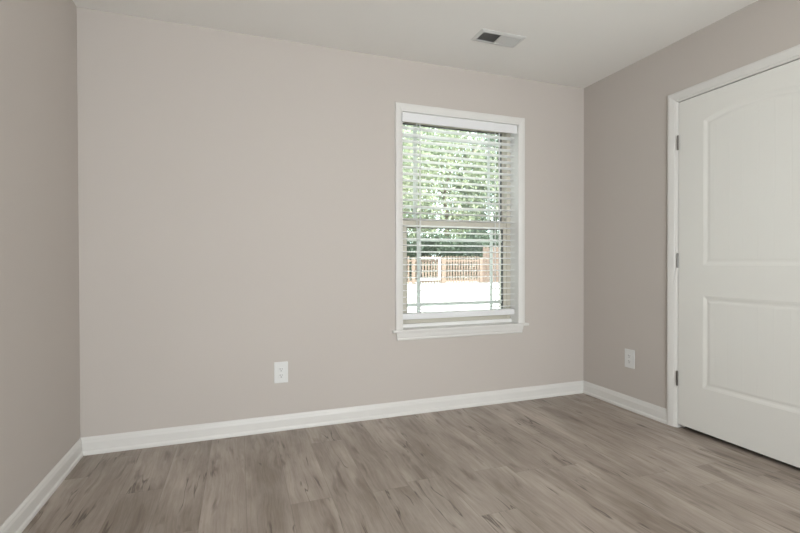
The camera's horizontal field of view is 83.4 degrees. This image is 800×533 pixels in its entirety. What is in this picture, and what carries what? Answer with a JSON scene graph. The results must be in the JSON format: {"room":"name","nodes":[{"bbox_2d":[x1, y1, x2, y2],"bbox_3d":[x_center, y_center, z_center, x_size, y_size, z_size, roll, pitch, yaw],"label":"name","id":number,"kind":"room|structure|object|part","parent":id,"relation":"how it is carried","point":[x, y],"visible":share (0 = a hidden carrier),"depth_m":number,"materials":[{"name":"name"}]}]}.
{"room":"empty bedroom","nodes":[
{"label":"empty bedroom","id":0,"kind":"room"},
{"bbox_2d":[0,0,79,525],"bbox_3d":[-1.065,-0.171,0.331,0.140,2.440,4.440,0,1,-20],"label":"wall","id":1,"kind":"structure","parent":0,"point":[40,336],"depth_m":1.94,"materials":[{"name":"beige paint"}]},
{"bbox_2d":[0,438,82,532],"bbox_3d":[-1.012,1.001,0.435,0.018,0.096,4.300,0,1,-20],"label":"baseboard","id":2,"kind":"structure","parent":1,"relation":"attached to","point":[26,511],"depth_m":1.95,"materials":[{"name":"paint"}]},
{"bbox_2d":[77,7,583,437],"bbox_3d":[0.243,-0.200,3.236,4.569,2.440,0.140,0,1,-20],"label":"wall","id":3,"kind":"structure","parent":0,"point":[236,191],"depth_m":2.78,"materials":[{"name":"beige paint"}]},
{"bbox_2d":[274,361,287,382],"bbox_3d":[-0.744,0.663,2.809,0.084,0.132,0.008,0,1,-20],"label":"wall outlet","id":4,"kind":"object","parent":3,"relation":"attached to","point":[280,368],"visible":1,"depth_m":2.81,"materials":[{"name":"white plastic"}]},
{"bbox_2d":[81,381,582,455],"bbox_3d":[-0.132,0.975,3.026,3.429,0.096,0.018,0,1,-20],"label":"baseboard","id":5,"kind":"structure","parent":3,"relation":"attached to","point":[100,444],"depth_m":2.86,"materials":[{"name":"paint"}]},
{"bbox_2d":[392,102,528,340],"bbox_3d":[0.428,-0.307,3.317,1.087,1.624,0.231,0,1,-20],"label":"window","id":6,"kind":"structure","parent":3,"relation":"in","point":[414,329],"depth_m":3.35,"materials":[{"name":"paint"}]},
{"bbox_2d":[403,125,499,220],"bbox_3d":[0.398,-0.693,3.389,0.830,0.680,0.006,0,1,-20],"label":"grille","id":7,"kind":"object","parent":6,"relation":"attached to","point":[429,126],"depth_m":3.40,"materials":[{"name":"white"}]},
{"bbox_3d":[0.398,-0.677,3.389,0.862,0.759,0.034,0,1,-20],"label":"sash","id":8,"kind":"part","parent":6,"relation":"part of","materials":[{"name":"beige plastic"}]},
{"bbox_3d":[0.414,0.037,3.353,0.862,0.741,0.034,0,1,-20],"label":"sash","id":9,"kind":"part","parent":6,"relation":"part of","materials":[{"name":"beige plastic"}]},
{"bbox_2d":[407,228,501,311],"bbox_3d":[0.419,0.042,3.355,0.788,0.643,0.006,0,1,-20],"label":"grille","id":10,"kind":"object","parent":6,"relation":"attached to","point":[491,303],"depth_m":3.37,"materials":[{"name":"white"}]},
{"bbox_2d":[402,112,516,319],"bbox_3d":[0.435,-0.347,3.259,0.931,1.433,0.112,0,1,-20],"label":"window blind","id":11,"kind":"object","parent":6,"relation":"attached to","point":[406,117],"visible":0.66,"depth_m":3.26,"materials":[{"name":"white plastic"}]},
{"bbox_3d":[0.133,-0.354,3.177,0.011,1.370,0.062,0,1,-20],"label":"ladder cord","id":12,"kind":"part","parent":11,"relation":"part of","materials":[{"name":"white fabric"}]},
{"bbox_3d":[0.436,0.347,3.292,0.915,0.044,0.054,0,1,-20],"label":"rail","id":13,"kind":"part","parent":11,"relation":"part of","materials":[{"name":"white plastic"}]},
{"bbox_3d":[0.736,-0.358,3.394,0.011,1.370,0.062,0,1,-20],"label":"ladder cord","id":14,"kind":"part","parent":11,"relation":"part of","materials":[{"name":"white fabric"}]},
{"bbox_3d":[0.404,-0.314,3.378,0.936,1.512,0.100,0,1,-20],"label":"frame","id":15,"kind":"part","parent":6,"relation":"part of","materials":[{"name":"plastic"}]},
{"bbox_2d":[22,393,799,532],"bbox_3d":[0.998,1.097,1.159,4.569,0.120,4.580,0,1,-20],"label":"floor","id":16,"kind":"structure","parent":0,"point":[574,463],"depth_m":2.17,"materials":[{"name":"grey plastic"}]},
{"bbox_2d":[73,0,757,87],"bbox_3d":[0.992,-1.478,1.135,4.569,0.150,4.580,0,1,-20],"label":"ceiling","id":17,"kind":"structure","parent":0,"point":[574,43],"depth_m":2.62,"materials":[{"name":"paint"}]},
{"bbox_2d":[471,28,526,47],"bbox_3d":[0.611,-1.413,2.787,0.310,0.008,0.145,0,1,-20],"label":"ceiling vent","id":18,"kind":"object","parent":17,"relation":"in","point":[488,36],"visible":1,"depth_m":2.77,"materials":[{"name":"white metal"}]},
{"bbox_2d":[583,0,799,408],"bbox_3d":[2.281,-0.190,1.536,0.115,2.440,4.440,0,1,-20],"label":"wall","id":19,"kind":"structure","parent":0,"point":[626,111],"depth_m":3.11,"materials":[{"name":"beige paint"}]},
{"bbox_2d":[583,380,666,423],"bbox_3d":[1.598,0.969,3.256,0.018,0.096,0.757,0,1,-20],"label":"baseboard","id":20,"kind":"structure","parent":19,"relation":"attached to","point":[649,410],"depth_m":3.19,"materials":[{"name":"paint"}]},
{"bbox_2d":[625,348,634,368],"bbox_3d":[1.628,0.654,3.183,0.008,0.132,0.084,0,1,-20],"label":"wall outlet","id":21,"kind":"object","parent":19,"relation":"attached to","point":[629,354],"visible":1,"depth_m":3.17,"materials":[{"name":"white plastic"}]},
{"bbox_2d":[667,44,799,467],"bbox_3d":[1.936,-0.035,2.407,0.176,2.116,1.054,0,1,-20],"label":"door","id":22,"kind":"structure","parent":19,"relation":"in","point":[733,137],"depth_m":2.49,"materials":[{"name":"paint"}]},
{"label":"outside","id":23,"kind":"structure","parent":0,"visible":0},
{"bbox_2d":[407,269,498,312],"bbox_3d":[-2.524,0.525,34.141,80.000,0.760,59.840,0,1,-20],"label":"patio","id":24,"kind":"structure","parent":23,"point":[472,287],"depth_m":14.58,"materials":[{"name":"concrete"}]},
{"bbox_2d":[407,236,416,279],"bbox_3d":[-0.685,-0.740,20.887,3.668,2.803,1.641,0,1,-23],"label":"shrub","id":25,"kind":"object","parent":24,"relation":"on","point":[409,248],"visible":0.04,"depth_m":21.07,"materials":[{"name":"green plant"}]},
{"bbox_2d":[403,125,444,237],"bbox_3d":[-1.081,-4.673,24.321,7.720,10.869,6.521,0,1,-20],"label":"leafy tree","id":26,"kind":"object","parent":24,"relation":"on","point":[406,183],"visible":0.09,"depth_m":23.57,"materials":[{"name":"green plant"}]},
{"bbox_2d":[408,229,466,279],"bbox_3d":[1.366,-0.622,21.862,4.341,2.538,2.072,0,1,-20],"label":"shrub","id":27,"kind":"object","parent":24,"relation":"on","point":[422,248],"visible":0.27,"depth_m":21.54,"materials":[{"name":"green plant"}]},
{"bbox_2d":[407,256,482,283],"bbox_3d":[0.004,0.175,19.238,8.020,1.279,0.110,0,1,-20],"label":"picket fence","id":28,"kind":"object","parent":24,"relation":"on","point":[443,261],"visible":0.39,"depth_m":20.00,"materials":[{"name":"brown wood"}]},
{"bbox_3d":[0.583,0.206,19.447,0.150,1.210,0.110,0,1,-20],"label":"post","id":29,"kind":"part","parent":28,"relation":"part of","materials":[{"name":"brown wood"}]},
{"bbox_2d":[420,257,440,279],"bbox_3d":[1.293,0.098,19.614,1.050,1.000,0.045,0,1,-20],"label":"frame","id":30,"kind":"object","parent":28,"relation":"hanging from","point":[420,257],"visible":0.51,"depth_m":19.70,"materials":[{"name":"white"}]},
{"bbox_3d":[0.010,0.649,19.272,7.900,0.070,0.038,0,1,-20],"label":"rail","id":31,"kind":"part","parent":28,"relation":"part of","materials":[{"name":"brown wood"}]},
{"bbox_3d":[0.008,-0.240,19.264,7.900,0.070,0.038,0,1,-20],"label":"rail","id":32,"kind":"part","parent":28,"relation":"part of","materials":[{"name":"brown wood"}]},
{"bbox_3d":[1.909,0.199,19.924,0.150,1.210,0.110,0,1,-20],"label":"post","id":33,"kind":"part","parent":28,"relation":"part of","materials":[{"name":"brown wood"}]},
{"bbox_3d":[3.707,0.189,20.571,0.150,1.210,0.110,0,1,-20],"label":"post","id":34,"kind":"part","parent":28,"relation":"part of","materials":[{"name":"brown wood"}]},
{"bbox_2d":[403,125,498,256],"bbox_3d":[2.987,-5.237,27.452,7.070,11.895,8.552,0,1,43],"label":"leafy tree","id":35,"kind":"object","parent":24,"relation":"on","point":[445,198],"visible":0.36,"depth_m":25.90,"materials":[{"name":"green plant"}]},
{"bbox_2d":[440,133,499,255],"bbox_3d":[6.221,-5.446,29.470,7.088,12.242,7.339,0,1,21],"label":"leafy tree","id":36,"kind":"object","parent":24,"relation":"on","point":[491,140],"visible":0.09,"depth_m":28.08,"materials":[{"name":"green plant"}]},
{"bbox_2d":[444,229,499,279],"bbox_3d":[3.931,-0.823,22.761,4.362,2.913,2.006,0,1,-20],"label":"shrub","id":37,"kind":"object","parent":24,"relation":"on","point":[463,249],"visible":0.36,"depth_m":22.18,"materials":[{"name":"green plant"}]},
{"bbox_2d":[483,247,499,281],"bbox_3d":[5.975,-0.105,21.406,4.622,1.649,0.070,0,1,-20],"label":"privacy fence","id":38,"kind":"object","parent":24,"relation":"on","point":[485,249],"visible":0.09,"depth_m":20.71,"materials":[{"name":"brown wood"}]},
{"bbox_2d":[488,230,499,245],"bbox_3d":[5.998,-0.955,23.601,3.989,3.151,2.033,0,1,-20],"label":"shrub","id":39,"kind":"object","parent":24,"relation":"on","point":[497,232],"visible":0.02,"depth_m":23.02,"materials":[{"name":"green plant"}]}
]}

